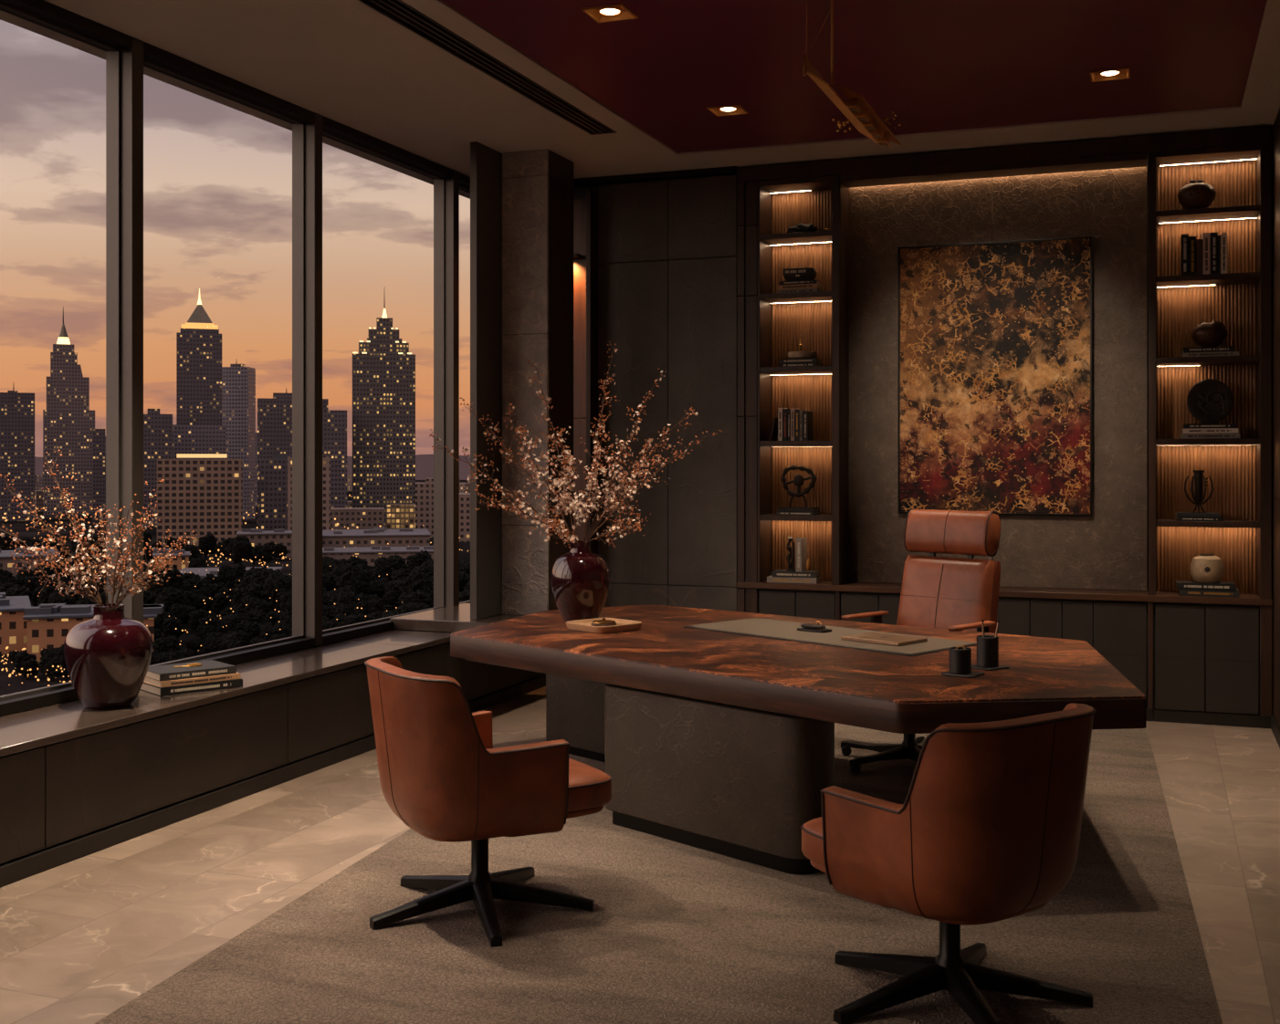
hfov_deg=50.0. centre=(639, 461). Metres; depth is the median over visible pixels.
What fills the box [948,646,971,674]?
pen cup
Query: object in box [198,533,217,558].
tree
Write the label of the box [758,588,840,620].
base cabinet
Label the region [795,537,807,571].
book
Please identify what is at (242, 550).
tree
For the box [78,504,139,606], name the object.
branch
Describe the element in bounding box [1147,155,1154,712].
panel
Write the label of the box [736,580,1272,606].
ledge
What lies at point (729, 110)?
recessed light
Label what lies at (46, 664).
tree
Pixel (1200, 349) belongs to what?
book
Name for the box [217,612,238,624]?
tree
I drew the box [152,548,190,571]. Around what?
building
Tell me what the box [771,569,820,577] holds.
book
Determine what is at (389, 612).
tree
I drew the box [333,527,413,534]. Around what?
building roof
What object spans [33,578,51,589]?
tree
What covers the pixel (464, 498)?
block
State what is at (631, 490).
branch
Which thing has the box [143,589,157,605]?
tree
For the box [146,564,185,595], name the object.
tree
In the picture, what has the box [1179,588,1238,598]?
book
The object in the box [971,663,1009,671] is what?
coaster
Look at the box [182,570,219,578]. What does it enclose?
building roof
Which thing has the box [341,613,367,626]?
tree
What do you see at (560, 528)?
branch
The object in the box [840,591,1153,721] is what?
base cabinet
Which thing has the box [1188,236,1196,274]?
book
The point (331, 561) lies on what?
tree
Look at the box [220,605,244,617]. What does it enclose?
tree
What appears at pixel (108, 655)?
vase
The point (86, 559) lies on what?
branch
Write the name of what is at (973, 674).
coaster
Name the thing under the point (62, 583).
branch
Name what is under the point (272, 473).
apartment tower
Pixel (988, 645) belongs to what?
pen cup
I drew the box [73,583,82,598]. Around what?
tree
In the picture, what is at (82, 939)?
floor
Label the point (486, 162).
trim
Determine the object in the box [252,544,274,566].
tree
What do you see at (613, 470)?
branch
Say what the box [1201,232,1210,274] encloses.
book
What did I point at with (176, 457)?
roof
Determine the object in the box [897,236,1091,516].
painting
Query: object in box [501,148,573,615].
wall column
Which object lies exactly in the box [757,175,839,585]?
bookcase
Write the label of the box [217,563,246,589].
tree
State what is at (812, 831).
seat cushion
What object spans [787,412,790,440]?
book
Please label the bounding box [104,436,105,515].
office block
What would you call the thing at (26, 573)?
tree
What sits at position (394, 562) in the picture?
tree
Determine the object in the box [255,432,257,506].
office block
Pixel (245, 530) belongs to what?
building roof
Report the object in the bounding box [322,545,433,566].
building
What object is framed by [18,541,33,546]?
tree
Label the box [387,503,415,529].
podium
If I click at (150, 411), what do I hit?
roof
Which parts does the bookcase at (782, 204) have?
panel, panel, shelf, shelf, shelf, shelf, shelf, panel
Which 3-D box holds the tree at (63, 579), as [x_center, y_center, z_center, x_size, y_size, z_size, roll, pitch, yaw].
[-212.707,45.965,503.687,9.892,8.498,7.428,0,0,12]
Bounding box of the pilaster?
[737,181,758,613]
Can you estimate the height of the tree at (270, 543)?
9.669 m
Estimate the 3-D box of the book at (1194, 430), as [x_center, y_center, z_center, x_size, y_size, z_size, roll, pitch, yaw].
[3.507,-0.183,8.440,0.315,0.030,0.191,0,0,21]
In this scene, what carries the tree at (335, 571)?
on the ground
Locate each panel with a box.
[441,0,1267,153]
[573,185,598,555]
[598,174,738,611]
[839,152,1147,591]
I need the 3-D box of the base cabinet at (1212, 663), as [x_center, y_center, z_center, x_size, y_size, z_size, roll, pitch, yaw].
[3.518,1.234,8.447,0.662,0.733,0.330,0,0,21]
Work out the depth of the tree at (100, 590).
439.29 m
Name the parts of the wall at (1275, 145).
wall panel, wall panel, wall panel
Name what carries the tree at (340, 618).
on the ground
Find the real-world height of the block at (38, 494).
20.725 m
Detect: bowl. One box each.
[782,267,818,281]
[786,336,817,358]
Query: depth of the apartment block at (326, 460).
792.35 m
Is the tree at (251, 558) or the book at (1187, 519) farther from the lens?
the tree at (251, 558)
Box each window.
[0,1,120,701]
[143,58,304,666]
[322,129,444,633]
[459,184,470,604]
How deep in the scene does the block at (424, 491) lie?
886.75 m
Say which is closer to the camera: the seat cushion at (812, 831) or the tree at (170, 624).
the seat cushion at (812, 831)
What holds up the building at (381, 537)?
on the ground
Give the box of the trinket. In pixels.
[590,618,617,626]
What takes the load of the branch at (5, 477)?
in the vase at (108, 655)
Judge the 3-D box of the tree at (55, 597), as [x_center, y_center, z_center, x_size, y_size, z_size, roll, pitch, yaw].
[-180.027,45.230,427.085,8.559,9.974,11.399,0,0,-36]
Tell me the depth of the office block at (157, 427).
1039.75 m
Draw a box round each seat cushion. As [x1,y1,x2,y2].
[567,757,611,812]
[801,804,903,865]
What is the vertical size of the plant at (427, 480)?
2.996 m
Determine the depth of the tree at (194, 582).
471.12 m
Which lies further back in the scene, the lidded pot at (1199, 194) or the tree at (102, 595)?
the tree at (102, 595)
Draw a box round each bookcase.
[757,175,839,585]
[1148,143,1271,598]
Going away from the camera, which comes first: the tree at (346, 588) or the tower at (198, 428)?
the tree at (346, 588)
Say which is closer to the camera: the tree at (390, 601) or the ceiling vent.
the ceiling vent
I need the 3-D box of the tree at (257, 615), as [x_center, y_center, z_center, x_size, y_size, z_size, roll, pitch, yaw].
[-106.068,45.471,377.514,8.711,9.486,8.007,0,0,33]
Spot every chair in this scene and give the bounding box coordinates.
[364,656,611,947]
[800,703,1096,1023]
[840,508,1001,774]
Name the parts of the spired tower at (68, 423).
crown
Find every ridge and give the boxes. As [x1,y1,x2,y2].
[34,454,470,461]
[34,459,470,480]
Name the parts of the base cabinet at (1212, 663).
door, door, post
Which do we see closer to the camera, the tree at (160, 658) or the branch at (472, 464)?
the branch at (472, 464)
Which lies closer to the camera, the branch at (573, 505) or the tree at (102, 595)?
the branch at (573, 505)
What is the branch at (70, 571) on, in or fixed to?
in the vase at (108, 655)
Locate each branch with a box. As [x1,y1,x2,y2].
[0,474,100,603]
[0,523,95,600]
[10,536,104,606]
[29,537,101,607]
[41,450,111,607]
[58,488,111,607]
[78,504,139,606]
[95,493,146,606]
[96,528,197,606]
[98,531,144,606]
[115,479,163,605]
[116,539,181,606]
[429,429,568,536]
[460,397,570,535]
[474,483,565,535]
[503,403,572,535]
[521,355,584,539]
[543,505,577,548]
[549,428,596,542]
[574,423,615,542]
[579,341,619,541]
[585,430,721,542]
[586,367,666,540]
[586,506,650,547]
[587,407,698,538]
[588,438,658,535]
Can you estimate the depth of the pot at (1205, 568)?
8.36 m
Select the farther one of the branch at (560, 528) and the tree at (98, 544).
the tree at (98, 544)
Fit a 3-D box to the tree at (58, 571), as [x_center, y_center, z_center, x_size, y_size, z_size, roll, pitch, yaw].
[-215.095,44.938,516.492,10.329,10.555,10.696,0,0,21]
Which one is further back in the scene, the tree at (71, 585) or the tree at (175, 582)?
the tree at (71, 585)
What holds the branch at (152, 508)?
in the vase at (108, 655)
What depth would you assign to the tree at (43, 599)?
435.34 m
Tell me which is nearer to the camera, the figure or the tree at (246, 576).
the figure
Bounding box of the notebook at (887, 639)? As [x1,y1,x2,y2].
[840,631,927,646]
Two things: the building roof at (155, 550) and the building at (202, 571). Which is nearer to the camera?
the building at (202, 571)
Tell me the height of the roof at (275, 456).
2.796 m
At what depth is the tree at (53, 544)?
697.03 m
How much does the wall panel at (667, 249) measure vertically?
3.560 m
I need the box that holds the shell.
[806,558,810,571]
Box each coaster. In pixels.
[940,671,985,678]
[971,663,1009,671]
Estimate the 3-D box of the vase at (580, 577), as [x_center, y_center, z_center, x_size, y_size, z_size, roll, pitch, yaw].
[-0.315,0.638,7.254,0.310,0.423,0.310,0,0,30]
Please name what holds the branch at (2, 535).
in the vase at (108, 655)
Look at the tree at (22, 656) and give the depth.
315.79 m
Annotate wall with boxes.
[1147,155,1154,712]
[1271,107,1279,727]
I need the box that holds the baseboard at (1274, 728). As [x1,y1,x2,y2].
[1270,714,1279,748]
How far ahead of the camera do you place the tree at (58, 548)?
688.91 m
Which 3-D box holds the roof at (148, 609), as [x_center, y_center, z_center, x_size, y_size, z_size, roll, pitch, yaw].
[-126.257,38.087,351.580,7.855,1.500,9.840,0,0,-20]
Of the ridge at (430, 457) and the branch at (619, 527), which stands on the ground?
the ridge at (430, 457)
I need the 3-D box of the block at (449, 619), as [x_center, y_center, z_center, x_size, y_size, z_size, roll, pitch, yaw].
[-0.977,1.036,9.019,0.930,0.072,1.000,0,0,21]
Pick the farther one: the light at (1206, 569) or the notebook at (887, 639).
the light at (1206, 569)
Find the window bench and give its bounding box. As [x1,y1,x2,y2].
[0,629,545,887]
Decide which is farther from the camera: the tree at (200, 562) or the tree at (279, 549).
the tree at (279, 549)
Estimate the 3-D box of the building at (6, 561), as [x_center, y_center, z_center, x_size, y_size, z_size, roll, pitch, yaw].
[-264.900,43.747,580.000,35.155,12.506,41.600,0,0,-25]
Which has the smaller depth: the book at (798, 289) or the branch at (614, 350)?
the branch at (614, 350)
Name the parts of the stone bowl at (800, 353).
stem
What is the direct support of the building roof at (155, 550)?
on the building at (185, 555)
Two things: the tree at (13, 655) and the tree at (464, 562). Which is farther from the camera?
the tree at (464, 562)
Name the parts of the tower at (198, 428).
lit crown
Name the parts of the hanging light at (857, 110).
plate, rod, plate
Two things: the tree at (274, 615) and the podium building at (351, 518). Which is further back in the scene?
the podium building at (351, 518)
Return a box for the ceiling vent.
[357,0,616,135]
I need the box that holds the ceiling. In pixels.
[0,0,1279,199]
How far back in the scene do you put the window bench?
6.18 m
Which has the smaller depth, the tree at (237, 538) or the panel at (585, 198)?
the panel at (585, 198)
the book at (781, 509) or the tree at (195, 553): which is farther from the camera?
the tree at (195, 553)
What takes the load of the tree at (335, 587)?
on the ground
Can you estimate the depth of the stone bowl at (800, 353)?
9.29 m
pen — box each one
[981,619,984,637]
[994,619,999,637]
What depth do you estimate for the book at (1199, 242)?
8.39 m
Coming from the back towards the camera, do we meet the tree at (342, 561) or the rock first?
the tree at (342, 561)
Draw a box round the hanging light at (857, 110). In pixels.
[803,0,901,147]
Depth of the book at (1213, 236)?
8.36 m
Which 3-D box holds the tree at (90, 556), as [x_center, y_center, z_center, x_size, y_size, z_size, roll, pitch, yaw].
[-260.977,46.495,653.853,6.285,7.431,5.777,0,0,12]
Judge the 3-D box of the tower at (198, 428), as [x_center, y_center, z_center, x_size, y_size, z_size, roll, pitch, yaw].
[-354.059,-44.208,1099.776,41.744,188.415,34.000,0,0,-18]
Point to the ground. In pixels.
(11, 685)
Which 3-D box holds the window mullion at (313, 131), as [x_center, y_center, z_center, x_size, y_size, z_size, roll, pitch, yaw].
[-1.933,-0.469,7.966,0.160,3.083,0.078,0,0,21]
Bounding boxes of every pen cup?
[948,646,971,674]
[976,635,998,667]
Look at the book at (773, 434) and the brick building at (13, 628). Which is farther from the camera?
the brick building at (13, 628)
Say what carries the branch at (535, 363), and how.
in the vase at (580, 577)
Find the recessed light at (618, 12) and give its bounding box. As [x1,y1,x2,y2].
[581,3,638,22]
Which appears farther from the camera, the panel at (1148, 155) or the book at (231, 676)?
the panel at (1148, 155)
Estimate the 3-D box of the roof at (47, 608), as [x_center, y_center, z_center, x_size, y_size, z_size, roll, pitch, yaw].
[-147.379,37.511,348.369,15.082,1.500,11.523,0,0,-15]
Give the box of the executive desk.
[450,604,1146,874]
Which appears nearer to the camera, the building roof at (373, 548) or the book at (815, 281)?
the book at (815, 281)
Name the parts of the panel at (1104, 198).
panel, panel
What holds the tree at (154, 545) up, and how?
on the ground
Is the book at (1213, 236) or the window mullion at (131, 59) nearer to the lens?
the window mullion at (131, 59)
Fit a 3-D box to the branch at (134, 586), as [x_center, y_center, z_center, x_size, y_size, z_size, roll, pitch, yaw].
[-2.171,0.556,5.997,0.307,0.421,0.184,0,0,-32]
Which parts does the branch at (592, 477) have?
stem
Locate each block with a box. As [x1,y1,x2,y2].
[0,386,34,521]
[34,474,42,490]
[34,490,42,512]
[36,476,42,490]
[92,429,104,521]
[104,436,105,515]
[143,409,172,526]
[157,453,241,546]
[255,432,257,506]
[287,456,330,530]
[322,409,346,507]
[346,474,352,491]
[346,501,352,507]
[390,603,524,632]
[415,478,433,538]
[459,482,470,493]
[459,493,470,542]
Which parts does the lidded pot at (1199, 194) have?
lid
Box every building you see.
[0,546,60,577]
[0,592,31,654]
[22,603,97,662]
[143,604,163,651]
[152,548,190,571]
[178,566,283,580]
[235,528,292,558]
[322,527,430,547]
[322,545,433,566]
[330,507,384,529]
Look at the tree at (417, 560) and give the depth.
531.70 m
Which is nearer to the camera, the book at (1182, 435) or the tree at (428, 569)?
the book at (1182, 435)
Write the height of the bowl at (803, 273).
0.088 m
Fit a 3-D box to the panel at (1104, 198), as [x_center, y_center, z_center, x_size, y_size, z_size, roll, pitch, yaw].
[2.272,-0.537,8.901,1.914,2.722,0.296,0,0,21]
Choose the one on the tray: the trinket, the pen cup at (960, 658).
the trinket
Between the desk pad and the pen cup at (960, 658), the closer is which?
the pen cup at (960, 658)
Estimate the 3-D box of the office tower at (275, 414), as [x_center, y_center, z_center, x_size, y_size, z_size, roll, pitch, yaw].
[-273.236,-3.762,1080.000,53.209,107.523,40.000,0,0,-14]
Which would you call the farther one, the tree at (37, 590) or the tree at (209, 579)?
the tree at (209, 579)
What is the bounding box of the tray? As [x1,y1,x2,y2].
[566,618,641,633]
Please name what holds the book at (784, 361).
on the book at (803, 364)
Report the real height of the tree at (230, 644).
6.209 m
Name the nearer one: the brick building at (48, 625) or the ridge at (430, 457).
the brick building at (48, 625)
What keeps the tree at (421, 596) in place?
on the ground
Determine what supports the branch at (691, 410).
in the vase at (580, 577)
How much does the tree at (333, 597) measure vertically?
11.808 m
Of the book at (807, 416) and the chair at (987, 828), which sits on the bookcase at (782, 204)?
the book at (807, 416)
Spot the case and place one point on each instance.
(804, 625)
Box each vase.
[63,603,152,710]
[551,541,609,622]
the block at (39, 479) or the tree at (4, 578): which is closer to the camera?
the tree at (4, 578)
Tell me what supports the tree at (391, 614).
on the ground
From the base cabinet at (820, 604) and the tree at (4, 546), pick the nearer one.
the base cabinet at (820, 604)
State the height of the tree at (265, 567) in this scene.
13.610 m
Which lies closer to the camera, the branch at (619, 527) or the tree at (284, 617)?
the branch at (619, 527)
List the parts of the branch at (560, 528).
stem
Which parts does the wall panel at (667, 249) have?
door, door, door, door, door, door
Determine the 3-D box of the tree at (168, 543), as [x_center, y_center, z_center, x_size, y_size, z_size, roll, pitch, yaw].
[-248.870,45.239,730.749,7.780,9.954,8.085,0,0,-9]
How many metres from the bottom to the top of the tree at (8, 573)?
9.399 m
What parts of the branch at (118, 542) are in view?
stem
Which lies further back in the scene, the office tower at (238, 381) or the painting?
the office tower at (238, 381)
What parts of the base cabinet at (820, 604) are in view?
door, door, post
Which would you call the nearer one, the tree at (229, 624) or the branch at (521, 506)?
the branch at (521, 506)
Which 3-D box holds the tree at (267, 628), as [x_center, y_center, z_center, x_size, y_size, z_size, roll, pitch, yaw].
[-97.105,46.418,361.566,6.575,7.589,8.757,0,0,-30]
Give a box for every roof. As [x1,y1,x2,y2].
[0,546,46,554]
[0,592,10,606]
[143,604,163,614]
[147,409,159,414]
[153,548,184,554]
[176,457,227,459]
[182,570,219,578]
[242,528,284,533]
[272,392,292,398]
[272,453,292,458]
[324,545,433,551]
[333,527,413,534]
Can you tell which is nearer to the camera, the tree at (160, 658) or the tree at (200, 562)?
the tree at (160, 658)
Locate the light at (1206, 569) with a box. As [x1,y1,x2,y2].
[1204,566,1210,572]
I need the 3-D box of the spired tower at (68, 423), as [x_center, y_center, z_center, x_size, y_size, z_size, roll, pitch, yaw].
[-540.945,-48.136,1299.999,45.007,196.272,36.005,0,0,-23]
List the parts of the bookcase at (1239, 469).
panel, panel, shelf, shelf, shelf, shelf, shelf, panel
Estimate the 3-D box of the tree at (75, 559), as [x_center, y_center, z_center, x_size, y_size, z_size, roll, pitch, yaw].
[-247.254,45.360,604.313,7.211,9.712,9.604,0,0,6]
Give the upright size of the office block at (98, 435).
76.798 m
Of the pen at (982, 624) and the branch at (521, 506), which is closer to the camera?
the pen at (982, 624)
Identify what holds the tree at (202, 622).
on the ground
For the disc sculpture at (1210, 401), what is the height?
0.276 m
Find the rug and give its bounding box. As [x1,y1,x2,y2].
[94,723,1222,1023]
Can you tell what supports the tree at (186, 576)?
on the ground
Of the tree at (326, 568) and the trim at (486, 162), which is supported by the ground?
the tree at (326, 568)
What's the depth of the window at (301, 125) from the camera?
7.92 m
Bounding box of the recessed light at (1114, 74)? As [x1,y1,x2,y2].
[1089,67,1130,82]
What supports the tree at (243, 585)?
on the ground
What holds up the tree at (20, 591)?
on the ground
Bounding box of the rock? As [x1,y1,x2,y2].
[786,222,817,232]
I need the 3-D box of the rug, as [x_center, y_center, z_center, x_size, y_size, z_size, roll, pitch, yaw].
[0.339,1.593,5.213,3.306,0.012,7.775,0,0,18]
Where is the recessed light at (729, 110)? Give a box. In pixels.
[706,104,749,116]
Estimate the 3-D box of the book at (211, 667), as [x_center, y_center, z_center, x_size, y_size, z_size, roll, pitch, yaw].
[-2.144,0.992,6.493,0.370,0.034,0.266,0,0,-41]
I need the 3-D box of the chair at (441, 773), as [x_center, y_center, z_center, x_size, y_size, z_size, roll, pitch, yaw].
[-0.538,1.143,4.867,0.861,0.888,0.773,0,0,-24]
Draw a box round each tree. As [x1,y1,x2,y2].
[0,533,20,550]
[0,568,10,586]
[0,582,19,592]
[1,568,12,579]
[5,586,34,600]
[8,650,26,667]
[10,574,36,593]
[14,651,38,673]
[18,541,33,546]
[18,566,46,598]
[20,658,39,680]
[23,538,41,545]
[31,586,43,607]
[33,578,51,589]
[35,560,56,579]
[36,584,66,607]
[38,656,64,681]
[39,648,51,660]
[42,646,66,675]
[47,575,72,587]
[47,589,78,605]
[50,539,65,549]
[52,566,73,577]
[56,545,71,560]
[63,668,71,680]
[66,577,83,600]
[70,532,97,546]
[70,542,91,554]
[71,554,86,566]
[72,567,94,578]
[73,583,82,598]
[74,598,97,605]
[77,578,104,601]
[87,551,98,563]
[94,541,105,559]
[100,590,105,604]
[143,531,152,543]
[143,566,157,582]
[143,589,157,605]
[144,542,162,563]
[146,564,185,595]
[149,654,156,664]
[153,651,173,664]
[162,616,185,639]
[165,536,178,548]
[167,537,190,549]
[168,648,191,660]
[181,544,202,558]
[181,572,200,581]
[183,577,203,589]
[188,556,207,567]
[191,594,210,610]
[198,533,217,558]
[199,614,218,632]
[200,573,219,587]
[201,635,226,653]
[207,582,228,603]
[211,592,234,615]
[213,542,228,559]
[216,613,245,634]
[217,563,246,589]
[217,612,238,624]
[218,587,236,596]
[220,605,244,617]
[220,639,242,650]
[221,538,230,545]
[223,541,234,563]
[230,540,252,564]
[230,581,264,607]
[232,535,249,542]
[233,577,244,587]
[235,583,246,588]
[235,619,260,645]
[240,595,273,614]
[241,608,267,624]
[243,566,273,587]
[247,550,257,565]
[250,568,283,586]
[250,637,266,645]
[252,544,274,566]
[258,566,281,572]
[258,621,285,640]
[259,571,292,612]
[262,541,275,554]
[265,610,289,626]
[266,633,288,641]
[272,543,288,560]
[273,620,290,636]
[274,613,292,627]
[279,590,292,616]
[322,556,340,565]
[322,560,335,573]
[322,572,335,591]
[322,585,361,606]
[322,619,342,630]
[325,589,357,608]
[330,563,344,576]
[331,574,338,590]
[331,602,356,618]
[334,613,347,622]
[335,562,370,595]
[338,558,347,566]
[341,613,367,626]
[346,556,367,566]
[354,598,383,615]
[357,563,374,570]
[364,566,385,581]
[366,610,383,620]
[373,555,407,580]
[375,577,389,598]
[379,579,404,611]
[380,609,395,614]
[388,612,399,617]
[393,601,423,614]
[397,588,433,608]
[400,569,433,606]
[405,550,431,573]
[406,601,430,609]
[415,563,433,577]
[422,558,433,565]
[459,560,470,566]
[459,566,470,577]
[459,588,470,601]
[461,564,470,575]
[462,581,470,591]
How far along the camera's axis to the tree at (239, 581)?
482.82 m
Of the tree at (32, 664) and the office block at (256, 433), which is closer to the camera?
the tree at (32, 664)
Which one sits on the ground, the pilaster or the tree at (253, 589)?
the tree at (253, 589)
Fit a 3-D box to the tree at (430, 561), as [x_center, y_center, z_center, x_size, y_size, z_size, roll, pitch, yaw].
[-74.617,43.318,513.167,14.440,13.805,14.954,0,0,-9]
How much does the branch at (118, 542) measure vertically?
0.626 m
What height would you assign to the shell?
0.090 m
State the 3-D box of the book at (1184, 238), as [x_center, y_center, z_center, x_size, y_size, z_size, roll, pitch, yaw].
[3.373,-1.263,8.491,0.044,0.262,0.151,0,0,21]
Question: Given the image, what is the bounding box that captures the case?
[800,620,825,629]
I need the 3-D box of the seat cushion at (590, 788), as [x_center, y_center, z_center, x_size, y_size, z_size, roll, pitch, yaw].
[-0.496,1.165,4.914,0.720,0.123,0.504,0,0,-30]
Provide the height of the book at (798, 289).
0.030 m
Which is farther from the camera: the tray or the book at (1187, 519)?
the book at (1187, 519)
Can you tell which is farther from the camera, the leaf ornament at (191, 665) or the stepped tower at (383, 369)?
the stepped tower at (383, 369)
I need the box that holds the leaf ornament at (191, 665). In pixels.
[173,663,202,667]
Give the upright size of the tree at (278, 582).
16.076 m
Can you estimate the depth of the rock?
9.29 m
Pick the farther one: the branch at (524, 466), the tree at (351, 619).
the tree at (351, 619)
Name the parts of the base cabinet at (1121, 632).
door, door, door, door, door, door, post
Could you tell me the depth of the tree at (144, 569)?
494.57 m
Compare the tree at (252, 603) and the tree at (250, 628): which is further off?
the tree at (252, 603)
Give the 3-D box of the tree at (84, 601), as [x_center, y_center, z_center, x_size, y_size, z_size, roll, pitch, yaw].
[-170.456,45.980,420.842,7.769,8.468,10.347,0,0,-8]
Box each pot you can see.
[1176,179,1216,209]
[1189,553,1223,583]
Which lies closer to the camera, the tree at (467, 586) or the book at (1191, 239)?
the book at (1191, 239)
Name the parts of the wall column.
stone panel, stone panel, stone panel, stone panel, panel, panel, panel, panel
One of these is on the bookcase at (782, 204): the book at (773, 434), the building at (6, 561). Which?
the book at (773, 434)
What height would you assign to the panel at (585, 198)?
3.550 m
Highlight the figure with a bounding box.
[786,536,795,571]
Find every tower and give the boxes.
[42,306,94,514]
[172,288,226,459]
[221,363,255,519]
[257,388,328,458]
[257,453,292,531]
[352,301,415,527]
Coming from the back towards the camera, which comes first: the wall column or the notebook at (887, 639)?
the wall column
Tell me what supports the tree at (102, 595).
on the ground
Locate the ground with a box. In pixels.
[0,480,470,695]
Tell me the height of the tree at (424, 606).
10.119 m
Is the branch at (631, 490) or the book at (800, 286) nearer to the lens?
the branch at (631, 490)
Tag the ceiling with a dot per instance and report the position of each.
(345, 62)
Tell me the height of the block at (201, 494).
54.094 m
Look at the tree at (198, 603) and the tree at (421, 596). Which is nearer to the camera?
the tree at (421, 596)
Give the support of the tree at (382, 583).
on the ground
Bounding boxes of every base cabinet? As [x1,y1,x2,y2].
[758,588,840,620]
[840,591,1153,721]
[1154,602,1271,728]
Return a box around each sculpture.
[780,464,817,507]
[1183,470,1213,513]
[1185,378,1233,423]
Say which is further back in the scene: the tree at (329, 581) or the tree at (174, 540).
the tree at (174, 540)
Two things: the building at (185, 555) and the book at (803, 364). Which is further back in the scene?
the building at (185, 555)
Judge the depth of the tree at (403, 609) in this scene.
373.32 m
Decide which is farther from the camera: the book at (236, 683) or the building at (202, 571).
the building at (202, 571)
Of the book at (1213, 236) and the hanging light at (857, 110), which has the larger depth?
the book at (1213, 236)
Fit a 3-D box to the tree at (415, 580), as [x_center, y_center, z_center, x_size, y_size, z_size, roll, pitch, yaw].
[-65.934,41.501,414.637,12.633,17.448,11.612,0,0,-12]
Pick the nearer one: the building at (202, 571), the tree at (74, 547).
the building at (202, 571)
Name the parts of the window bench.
panel, panel, panel, panel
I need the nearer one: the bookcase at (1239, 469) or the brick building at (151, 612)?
the bookcase at (1239, 469)
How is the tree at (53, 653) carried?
on the ground
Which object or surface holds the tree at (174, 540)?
on the ground
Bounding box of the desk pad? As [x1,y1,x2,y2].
[683,618,976,656]
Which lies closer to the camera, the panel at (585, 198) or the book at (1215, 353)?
the book at (1215, 353)
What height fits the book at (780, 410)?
0.225 m
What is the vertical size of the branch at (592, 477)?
0.762 m
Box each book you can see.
[140,679,242,696]
[143,672,241,687]
[146,660,236,681]
[766,575,821,584]
[768,417,777,440]
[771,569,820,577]
[776,288,821,293]
[776,507,818,512]
[776,511,819,515]
[777,283,823,291]
[777,408,786,440]
[778,362,823,367]
[779,279,821,285]
[779,358,821,364]
[782,409,790,440]
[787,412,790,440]
[790,408,799,440]
[795,409,804,440]
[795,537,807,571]
[799,409,807,440]
[802,410,812,440]
[1175,512,1219,517]
[1175,580,1236,590]
[1176,516,1223,521]
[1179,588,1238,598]
[1180,233,1188,275]
[1180,433,1240,439]
[1181,351,1238,356]
[1182,346,1235,352]
[1182,423,1236,429]
[1182,428,1238,433]
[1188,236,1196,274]
[1196,239,1202,274]
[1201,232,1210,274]
[1210,231,1217,273]
[1217,235,1220,273]
[1220,232,1227,273]
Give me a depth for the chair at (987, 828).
3.78 m
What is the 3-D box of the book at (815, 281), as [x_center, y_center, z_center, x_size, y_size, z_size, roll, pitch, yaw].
[1.098,-1.206,9.345,0.255,0.026,0.186,0,0,20]
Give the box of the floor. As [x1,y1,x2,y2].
[0,686,1279,1023]
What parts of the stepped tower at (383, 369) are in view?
crown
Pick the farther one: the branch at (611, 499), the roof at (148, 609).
the roof at (148, 609)
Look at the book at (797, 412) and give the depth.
9.28 m
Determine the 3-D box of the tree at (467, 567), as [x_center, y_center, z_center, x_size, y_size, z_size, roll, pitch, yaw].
[-66.565,44.433,514.071,9.049,11.570,8.707,0,0,32]
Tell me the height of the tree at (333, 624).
10.030 m
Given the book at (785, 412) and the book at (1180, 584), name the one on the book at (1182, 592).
the book at (1180, 584)
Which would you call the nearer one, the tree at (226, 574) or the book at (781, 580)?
the book at (781, 580)
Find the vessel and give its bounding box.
[1190,320,1227,346]
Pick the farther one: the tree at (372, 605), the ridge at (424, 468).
the ridge at (424, 468)
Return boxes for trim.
[0,0,470,193]
[0,619,392,716]
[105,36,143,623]
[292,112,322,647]
[433,169,459,608]
[470,141,502,619]
[572,166,737,187]
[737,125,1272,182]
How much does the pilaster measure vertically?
3.498 m
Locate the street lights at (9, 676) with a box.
[0,492,466,686]
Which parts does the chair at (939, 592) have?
armrest, leg, leg, leg, leg, backrest, armrest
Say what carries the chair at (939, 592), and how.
on the rug
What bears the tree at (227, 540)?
on the ground
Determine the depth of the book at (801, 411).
9.27 m
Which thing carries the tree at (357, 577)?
on the ground

